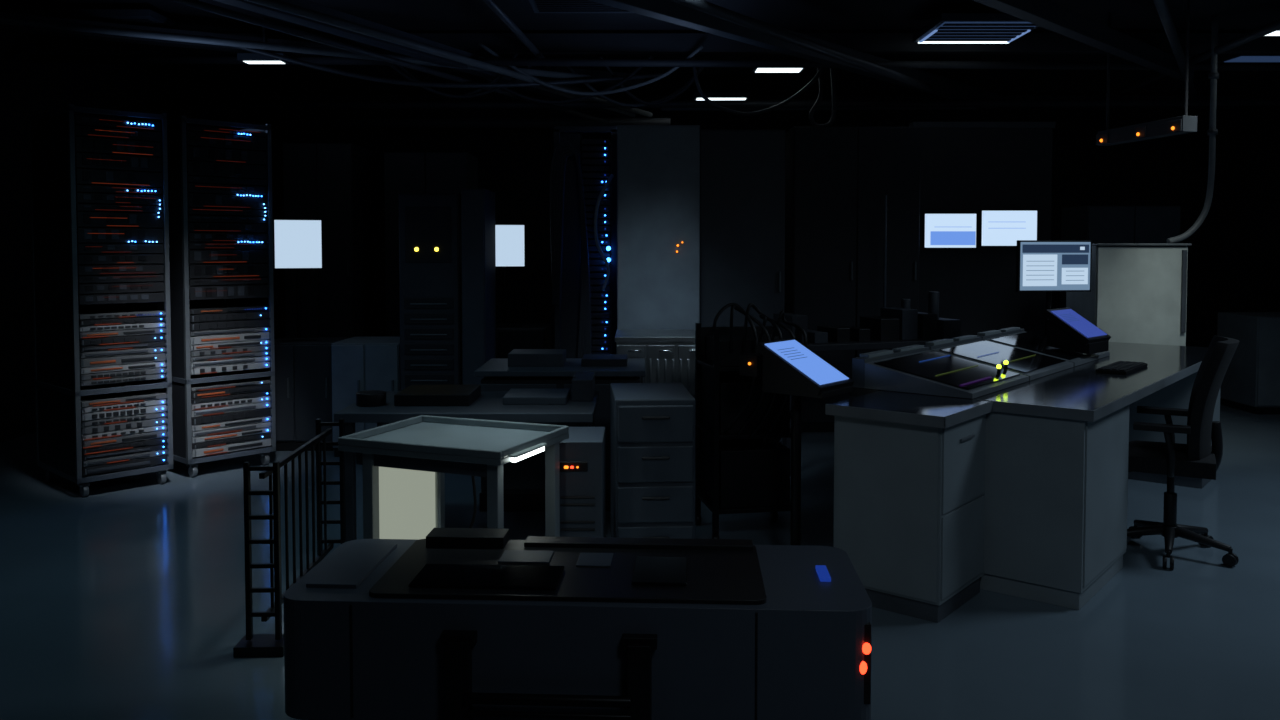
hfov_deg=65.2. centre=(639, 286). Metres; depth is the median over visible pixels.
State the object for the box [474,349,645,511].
desk
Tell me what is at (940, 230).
wall monitor
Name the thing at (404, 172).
tall cabinet
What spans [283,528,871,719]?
control console
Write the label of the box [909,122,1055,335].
tall cabinet
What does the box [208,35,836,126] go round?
cables
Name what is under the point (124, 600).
floor
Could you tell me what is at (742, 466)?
equipment cabinet
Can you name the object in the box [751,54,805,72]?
ceiling light
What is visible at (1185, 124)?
light bar
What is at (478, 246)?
tall cabinet
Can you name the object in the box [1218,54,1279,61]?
ceiling light
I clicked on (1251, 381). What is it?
storage cabinet
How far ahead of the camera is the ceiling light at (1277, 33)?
6.76 m
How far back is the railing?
3.55 m
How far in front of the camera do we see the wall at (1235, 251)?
11.06 m
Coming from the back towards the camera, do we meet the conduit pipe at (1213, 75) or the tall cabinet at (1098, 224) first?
the tall cabinet at (1098, 224)
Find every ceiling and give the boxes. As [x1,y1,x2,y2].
[0,0,1279,98]
[0,0,1279,117]
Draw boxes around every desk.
[334,372,598,541]
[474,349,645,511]
[825,327,1219,622]
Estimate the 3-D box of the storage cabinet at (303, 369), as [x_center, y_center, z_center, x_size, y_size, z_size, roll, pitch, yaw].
[-2.360,0.748,7.075,0.520,0.740,0.520,0,2,0]
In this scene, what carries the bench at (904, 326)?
on the floor
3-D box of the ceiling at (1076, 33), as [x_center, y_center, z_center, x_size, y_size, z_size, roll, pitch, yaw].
[0.984,-1.739,6.700,10.833,0.300,8.172,0,2,0]
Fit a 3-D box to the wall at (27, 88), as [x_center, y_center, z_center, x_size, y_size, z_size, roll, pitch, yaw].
[-4.650,-0.341,5.391,0.100,3.050,13.200,0,2,0]
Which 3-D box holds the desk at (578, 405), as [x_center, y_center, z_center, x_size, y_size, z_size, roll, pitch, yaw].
[-0.790,0.828,4.832,1.160,0.760,0.710,0,2,0]
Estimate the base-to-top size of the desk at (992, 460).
0.925 m
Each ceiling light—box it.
[237,17,290,63]
[692,78,749,99]
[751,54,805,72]
[913,10,1038,42]
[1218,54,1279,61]
[1255,25,1279,35]
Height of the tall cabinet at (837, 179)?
2.300 m
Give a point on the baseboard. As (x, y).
(19, 429)
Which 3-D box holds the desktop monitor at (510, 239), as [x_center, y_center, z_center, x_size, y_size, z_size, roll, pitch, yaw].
[-1.054,-0.095,7.811,0.310,0.795,0.160,-1,2,-14]
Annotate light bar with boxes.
[1096,0,1196,145]
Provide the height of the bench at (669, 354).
0.870 m
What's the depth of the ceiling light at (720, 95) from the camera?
9.63 m
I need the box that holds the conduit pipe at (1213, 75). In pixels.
[1167,16,1218,242]
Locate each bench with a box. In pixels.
[615,329,694,397]
[773,195,960,475]
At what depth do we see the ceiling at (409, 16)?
7.70 m
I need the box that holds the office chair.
[1127,335,1238,569]
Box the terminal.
[740,338,853,544]
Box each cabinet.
[274,337,350,450]
[331,336,400,456]
[384,152,477,335]
[399,193,461,390]
[461,189,495,384]
[610,383,695,538]
[617,125,699,328]
[695,303,807,538]
[784,127,920,431]
[1060,206,1180,307]
[1066,243,1191,345]
[1217,312,1279,413]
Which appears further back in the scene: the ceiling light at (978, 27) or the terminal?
the ceiling light at (978, 27)
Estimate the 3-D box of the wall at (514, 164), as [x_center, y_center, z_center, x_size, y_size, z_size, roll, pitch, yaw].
[1.000,-0.607,12.035,11.400,3.050,0.100,0,2,0]
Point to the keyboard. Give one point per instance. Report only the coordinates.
(1120, 367)
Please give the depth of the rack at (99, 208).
5.69 m
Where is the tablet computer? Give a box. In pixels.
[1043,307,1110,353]
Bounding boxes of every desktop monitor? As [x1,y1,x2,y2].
[273,218,322,340]
[495,224,525,326]
[1016,240,1091,335]
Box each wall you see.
[0,31,253,427]
[254,110,1192,348]
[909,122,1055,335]
[1188,87,1279,346]
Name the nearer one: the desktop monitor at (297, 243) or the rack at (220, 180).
the rack at (220, 180)
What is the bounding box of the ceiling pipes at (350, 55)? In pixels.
[0,0,1279,127]
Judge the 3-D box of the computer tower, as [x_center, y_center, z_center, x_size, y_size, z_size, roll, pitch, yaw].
[-0.258,0.924,4.181,0.215,0.620,0.359,0,2,0]
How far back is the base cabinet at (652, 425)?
4.20 m
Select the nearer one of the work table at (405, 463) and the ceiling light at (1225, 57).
the work table at (405, 463)
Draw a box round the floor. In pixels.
[0,405,1279,719]
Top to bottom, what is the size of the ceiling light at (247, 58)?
0.324 m
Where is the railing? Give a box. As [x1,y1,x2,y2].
[233,419,345,656]
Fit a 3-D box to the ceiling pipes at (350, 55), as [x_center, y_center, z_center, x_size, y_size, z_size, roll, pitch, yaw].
[1.000,-1.606,6.937,10.803,0.314,6.013,0,2,0]
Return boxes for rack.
[28,104,172,496]
[167,116,275,476]
[550,126,616,357]
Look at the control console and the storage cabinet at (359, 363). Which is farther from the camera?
the storage cabinet at (359, 363)
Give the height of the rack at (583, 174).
2.240 m
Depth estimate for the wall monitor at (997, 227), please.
7.99 m
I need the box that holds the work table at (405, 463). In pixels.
[338,415,568,539]
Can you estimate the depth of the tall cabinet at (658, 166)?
6.49 m
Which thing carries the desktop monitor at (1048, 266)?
on the desk at (992, 460)
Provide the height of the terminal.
0.992 m
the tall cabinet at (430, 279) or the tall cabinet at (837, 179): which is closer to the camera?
the tall cabinet at (430, 279)
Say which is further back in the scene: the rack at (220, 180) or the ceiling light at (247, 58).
the ceiling light at (247, 58)
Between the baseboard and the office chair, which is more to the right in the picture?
the office chair
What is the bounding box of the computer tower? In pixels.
[559,427,605,536]
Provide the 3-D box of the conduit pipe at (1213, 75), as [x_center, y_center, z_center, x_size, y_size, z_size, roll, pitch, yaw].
[3.964,-1.117,7.161,0.340,1.621,0.068,0,2,0]
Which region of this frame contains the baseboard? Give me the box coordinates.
[0,418,35,441]
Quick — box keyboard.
[1096,361,1147,374]
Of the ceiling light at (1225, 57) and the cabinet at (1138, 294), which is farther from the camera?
the ceiling light at (1225, 57)
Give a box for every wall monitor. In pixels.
[922,213,977,248]
[979,209,1037,246]

